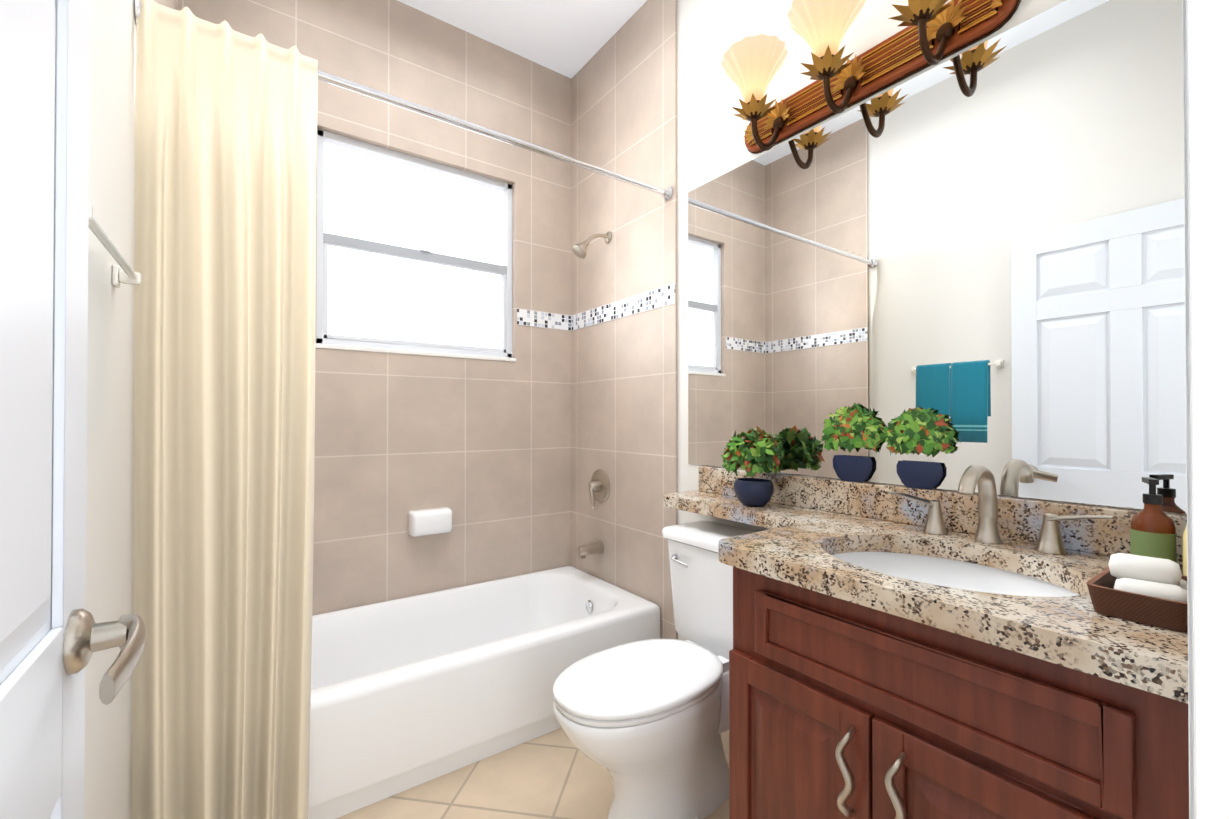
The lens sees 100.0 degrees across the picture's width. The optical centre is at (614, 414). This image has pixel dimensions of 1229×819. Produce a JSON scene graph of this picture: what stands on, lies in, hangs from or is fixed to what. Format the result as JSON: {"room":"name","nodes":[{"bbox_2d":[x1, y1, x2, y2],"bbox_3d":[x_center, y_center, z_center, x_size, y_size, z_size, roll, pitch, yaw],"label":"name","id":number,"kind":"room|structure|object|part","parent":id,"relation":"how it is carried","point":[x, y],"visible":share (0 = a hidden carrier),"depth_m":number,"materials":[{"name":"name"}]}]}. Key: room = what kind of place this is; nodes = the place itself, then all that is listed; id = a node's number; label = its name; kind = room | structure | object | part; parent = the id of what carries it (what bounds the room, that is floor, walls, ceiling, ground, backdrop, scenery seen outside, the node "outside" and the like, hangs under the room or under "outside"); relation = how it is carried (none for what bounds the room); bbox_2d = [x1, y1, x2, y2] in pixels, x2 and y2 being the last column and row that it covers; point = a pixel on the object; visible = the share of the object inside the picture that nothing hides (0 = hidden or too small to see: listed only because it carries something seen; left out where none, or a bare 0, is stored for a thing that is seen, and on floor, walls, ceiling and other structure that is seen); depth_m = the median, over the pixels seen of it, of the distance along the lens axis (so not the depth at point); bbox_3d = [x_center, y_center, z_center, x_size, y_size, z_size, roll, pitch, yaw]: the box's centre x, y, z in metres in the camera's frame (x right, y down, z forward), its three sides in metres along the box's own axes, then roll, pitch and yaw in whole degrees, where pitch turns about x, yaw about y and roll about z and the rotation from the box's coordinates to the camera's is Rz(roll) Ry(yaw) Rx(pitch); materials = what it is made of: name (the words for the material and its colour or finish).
{"room":"bathroom","nodes":[
{"label":"bathroom","id":0,"kind":"room"},
{"bbox_2d":[84,0,136,818],"bbox_3d":[-0.657,-0.368,0.442,0.120,3.160,3.820,0,-1,-36],"label":"wall","id":1,"kind":"structure","parent":0,"point":[109,552],"depth_m":1.03,"materials":[{"name":"white paint"}]},
{"bbox_2d":[88,203,140,287],"bbox_3d":[-0.870,-0.087,0.897,0.069,0.444,0.464,0,-1,-36],"label":"towel bar","id":2,"kind":"object","parent":1,"relation":"attached to","point":[127,275],"visible":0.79,"depth_m":0.94,"materials":[{"name":"white metal"}]},
{"bbox_3d":[-0.873,-0.285,0.897,0.013,0.013,0.406,0,-1,-36],"label":"rail","id":3,"kind":"part","parent":2,"relation":"part of","materials":[{"name":"white ceramic"}]},
{"bbox_2d":[154,0,177,9],"bbox_3d":[-1.417,-0.360,1.608,0.012,3.160,0.800,0,-1,-36],"label":"wall tiles","id":4,"kind":"structure","parent":1,"relation":"attached to","point":[172,4],"depth_m":1.72,"materials":[{"name":"beige tile"}]},
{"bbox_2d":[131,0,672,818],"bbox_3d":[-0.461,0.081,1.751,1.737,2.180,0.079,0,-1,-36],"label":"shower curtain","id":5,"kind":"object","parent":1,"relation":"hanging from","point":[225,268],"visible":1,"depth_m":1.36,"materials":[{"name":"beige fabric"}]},
{"bbox_3d":[-0.465,-0.979,1.767,1.734,0.060,0.060,0,-1,-36],"label":"rod","id":6,"kind":"part","parent":5,"relation":"part of","materials":[{"name":"silver metal"}]},
{"bbox_2d":[178,0,570,614],"bbox_3d":[-0.982,-0.354,2.490,1.990,3.160,0.120,0,-1,-36],"label":"wall","id":7,"kind":"structure","parent":0,"point":[480,449],"depth_m":2.52,"materials":[{"name":"tile"}]},
{"bbox_2d":[316,129,511,357],"bbox_3d":[-0.942,-0.773,2.530,0.926,0.946,0.067,0,-1,-36],"label":"window","id":8,"kind":"structure","parent":7,"relation":"in","point":[370,192],"depth_m":2.49,"materials":[{"name":"white glass"}]},
{"bbox_3d":[-0.951,-1.006,2.545,0.860,0.415,0.006,0,-1,-36],"label":"glass","id":9,"kind":"part","parent":8,"relation":"part of","materials":[{"name":"white glass"}]},
{"bbox_3d":[-0.942,-0.553,2.530,0.824,0.400,0.006,0,-1,-36],"label":"glass","id":10,"kind":"part","parent":8,"relation":"part of","materials":[{"name":"white glass"}]},
{"bbox_3d":[-0.942,-0.778,2.530,0.860,0.049,0.067,0,-1,-36],"label":"window meeting rail","id":11,"kind":"part","parent":8,"relation":"part of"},
{"bbox_2d":[315,343,515,361],"bbox_3d":[-0.914,-0.294,2.488,0.932,0.020,0.051,0,-1,-36],"label":"window sill","id":12,"kind":"structure","parent":7,"relation":"attached to","point":[379,350],"depth_m":2.42,"materials":[{"name":"white"}]},
{"bbox_2d":[408,507,451,536],"bbox_3d":[-0.869,0.510,2.446,0.196,0.120,0.072,0,-1,-36],"label":"soap dish","id":13,"kind":"object","parent":7,"relation":"attached to","point":[425,522],"visible":1,"depth_m":2.41,"materials":[{"name":"white ceramic"}]},
{"bbox_2d":[517,309,570,330],"bbox_3d":[-0.946,-0.527,2.441,1.726,0.086,0.003,0,-1,-36],"label":"mosaic band","id":14,"kind":"object","parent":7,"relation":"attached to","point":[542,319],"visible":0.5,"depth_m":2.84,"materials":[{"name":"white tile"}]},
{"bbox_2d":[397,0,646,78],"bbox_3d":[0.092,-1.974,1.014,2.150,0.060,3.850,0,-1,-36],"label":"ceiling","id":15,"kind":"structure","parent":0,"point":[569,38],"depth_m":2.54,"materials":[{"name":"white paint"}]},
{"bbox_2d":[336,728,728,818],"bbox_3d":[0.092,1.246,0.990,2.150,0.060,3.850,0,-1,-36],"label":"floor","id":16,"kind":"structure","parent":0,"point":[556,774],"depth_m":1.67,"materials":[{"name":"tile"}]},
{"bbox_2d":[308,566,659,818],"bbox_3d":[-0.717,1.034,2.112,1.722,0.380,0.783,0,-1,-36],"label":"tub","id":17,"kind":"object","parent":16,"relation":"on","point":[407,693],"visible":0.52,"depth_m":1.91,"materials":[{"name":"white ceramic"}]},
{"bbox_2d":[553,521,756,818],"bbox_3d":[0.183,0.819,1.639,0.813,0.803,0.500,0,-1,-36],"label":"toilet","id":18,"kind":"object","parent":16,"relation":"on","point":[645,723],"visible":0.81,"depth_m":1.52,"materials":[{"name":"white ceramic"}]},
{"bbox_3d":[0.084,0.795,1.568,0.570,0.046,0.374,0,-1,-36],"label":"seat","id":19,"kind":"part","parent":18,"relation":"part of","materials":[{"name":"white plastic"}]},
{"bbox_3d":[0.232,0.522,1.842,0.024,0.028,0.099,0,-1,-36],"label":"lever","id":20,"kind":"part","parent":18,"relation":"part of","materials":[{"name":"silver metal"}]},
{"bbox_3d":[0.411,0.618,1.805,0.250,0.398,0.500,0,-1,-36],"label":"tank","id":21,"kind":"part","parent":18,"relation":"part of","materials":[{"name":"white ceramic"}]},
{"bbox_2d":[718,556,1188,818],"bbox_3d":[0.718,0.782,1.068,0.648,0.869,0.763,0,-1,-36],"label":"bathroom vanity","id":22,"kind":"object","parent":16,"relation":"on","point":[965,651],"depth_m":0.87,"materials":[{"name":"brown wood"}]},
{"bbox_2d":[664,490,1187,691],"bbox_3d":[0.524,0.329,1.363,0.616,0.044,1.463,0,-1,-36],"label":"countertop","id":23,"kind":"structure","parent":22,"relation":"on","point":[1148,652],"depth_m":0.97,"materials":[{"name":"beige stone"}]},
{"bbox_2d":[721,426,784,506],"bbox_3d":[0.476,0.172,1.761,0.192,0.272,0.233,0,-1,-36],"label":"potted plant","id":24,"kind":"object","parent":23,"relation":"on","point":[749,454],"visible":1,"depth_m":1.71,"materials":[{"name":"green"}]},
{"bbox_2d":[821,403,885,482],"bbox_3d":[0.730,0.083,1.580,0.028,0.243,0.212,0,-1,-36],"label":"potted plant","id":25,"kind":"object","parent":23,"relation":"on","point":[849,429],"visible":1,"depth_m":1.57,"materials":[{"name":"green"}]},
{"bbox_2d":[883,406,957,489],"bbox_3d":[0.841,0.089,1.425,0.026,0.228,0.195,0,-1,-36],"label":"potted plant","id":26,"kind":"object","parent":23,"relation":"on","point":[918,431],"visible":1,"depth_m":1.42,"materials":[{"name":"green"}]},
{"bbox_2d":[808,536,1091,615],"bbox_3d":[0.686,0.419,1.087,0.460,0.164,0.550,0,-1,-36],"label":"sink","id":27,"kind":"object","parent":23,"relation":"in","point":[1057,592],"depth_m":1.21,"materials":[{"name":"white ceramic"}]},
{"bbox_2d":[884,464,1123,555],"bbox_3d":[0.857,0.210,1.211,0.168,0.189,0.455,0,-1,-36],"label":"faucet","id":28,"kind":"object","parent":23,"relation":"on","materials":[{"name":"silver metal"}]},
{"bbox_2d":[1086,553,1187,631],"bbox_3d":[0.828,0.261,0.797,0.190,0.081,0.114,0,-1,-36],"label":"wicker tray","id":29,"kind":"object","parent":23,"relation":"on","point":[1151,591],"visible":0.81,"depth_m":0.77,"materials":[{"name":"brown wicker"}]},
{"bbox_2d":[1130,477,1176,561],"bbox_3d":[1.064,0.214,1.017,0.072,0.176,0.063,0,-1,-36],"label":"pump bottle","id":30,"kind":"object","parent":23,"relation":"on","point":[1153,531],"visible":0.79,"depth_m":1.00,"materials":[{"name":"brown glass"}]},
{"bbox_2d":[1183,525,1186,575],"bbox_3d":[1.065,0.232,0.926,0.058,0.139,0.058,0,-1,-36],"label":"lotion bottle","id":31,"kind":"object","parent":23,"relation":"on","point":[1185,552],"visible":0.02,"depth_m":0.94,"materials":[{"name":"beige plastic"}]},
{"bbox_2d":[677,0,1186,640],"bbox_3d":[0.859,-0.360,1.537,0.120,3.160,3.820,0,-1,-36],"label":"wall","id":32,"kind":"structure","parent":0,"point":[711,128],"depth_m":2.06,"materials":[{"name":"white paint"}]},
{"bbox_2d":[571,0,677,639],"bbox_3d":[0.013,-0.353,2.595,0.012,3.160,0.875,0,-1,-36],"label":"wall tiles","id":33,"kind":"structure","parent":32,"relation":"attached to","point":[624,426],"depth_m":2.51,"materials":[{"name":"beige tile"}]},
{"bbox_2d":[577,542,603,558],"bbox_3d":[-0.128,0.697,2.655,0.137,0.068,0.060,0,-1,-36],"label":"tub spout","id":34,"kind":"object","parent":33,"relation":"attached to","point":[583,551],"visible":1,"depth_m":2.63,"materials":[{"name":"silver metal"}]},
{"bbox_2d":[572,231,611,258],"bbox_3d":[-0.116,-0.861,2.588,0.210,0.165,0.080,0,-1,-36],"label":"shower head","id":35,"kind":"object","parent":33,"relation":"attached to","point":[579,250],"visible":1,"depth_m":2.56},
{"bbox_2d":[588,469,609,508],"bbox_3d":[-0.106,0.381,2.673,0.082,0.193,0.172,0,-1,-36],"label":"tub valve","id":36,"kind":"object","parent":33,"relation":"attached to","point":[599,487],"visible":1,"depth_m":2.65,"materials":[{"name":"silver metal"}]},
{"bbox_2d":[571,283,674,330],"bbox_3d":[0.008,-0.526,2.591,0.003,0.086,0.871,0,-1,-36],"label":"mosaic band","id":37,"kind":"object","parent":33,"relation":"attached to","point":[654,299],"depth_m":2.52,"materials":[{"name":"white tile"}]},
{"bbox_2d":[721,0,1020,153],"bbox_3d":[0.635,-1.039,1.516,0.272,0.291,0.848,0,-1,-36],"label":"sconce","id":38,"kind":"object","parent":32,"relation":"attached to","point":[934,32],"visible":1,"depth_m":1.49,"materials":[{"name":"brown wood"}]},
{"bbox_3d":[0.462,-1.097,1.706,0.214,0.172,0.209,0,-1,-36],"label":"lamp shade","id":39,"kind":"part","parent":38,"relation":"part of","materials":[{"name":"beige glass"}]},
{"bbox_3d":[0.614,-1.099,1.496,0.214,0.172,0.209,0,-1,-36],"label":"lamp shade","id":40,"kind":"part","parent":38,"relation":"part of","materials":[{"name":"beige glass"}]},
{"bbox_2d":[688,0,1186,514],"bbox_3d":[0.757,-0.373,1.570,0.006,1.154,1.517,0,-1,-36],"label":"wall mirror","id":41,"kind":"object","parent":32,"relation":"attached to","point":[980,248],"visible":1,"depth_m":1.31,"materials":[{"name":"clear glass"}]},
{"bbox_2d":[696,466,1186,567],"bbox_3d":[0.772,0.256,1.529,0.020,0.102,1.441,0,-1,-36],"label":"backsplash","id":42,"kind":"structure","parent":32,"relation":"attached to","point":[829,495],"depth_m":1.51,"materials":[{"name":"beige stone"}]},
{"bbox_3d":[0.531,-0.369,0.394,1.990,3.160,0.120,0,-1,-36],"label":"wall","id":43,"kind":"structure","parent":0,"visible":0},
{"bbox_2d":[0,0,89,818],"bbox_3d":[-0.460,0.138,0.323,0.035,2.138,0.854,0,-1,-36],"label":"door","id":44,"kind":"structure","parent":43,"relation":"in","point":[44,118],"depth_m":0.53,"materials":[{"name":"white paint"}]},
{"bbox_2d":[63,608,145,704],"bbox_3d":[-0.619,0.273,0.609,0.097,0.075,0.200,0,-1,-36],"label":"door handle","id":45,"kind":"object","parent":44,"relation":"attached to","point":[86,636],"depth_m":0.61,"materials":[{"name":"silver metal"}]},
{"bbox_2d":[1183,0,1228,818],"bbox_3d":[0.217,0.097,0.167,0.890,2.228,0.125,0,-1,-36],"label":"door frame","id":46,"kind":"structure","parent":43,"relation":"attached to","point":[1206,108],"depth_m":0.42,"materials":[{"name":"white paint"}]}
]}

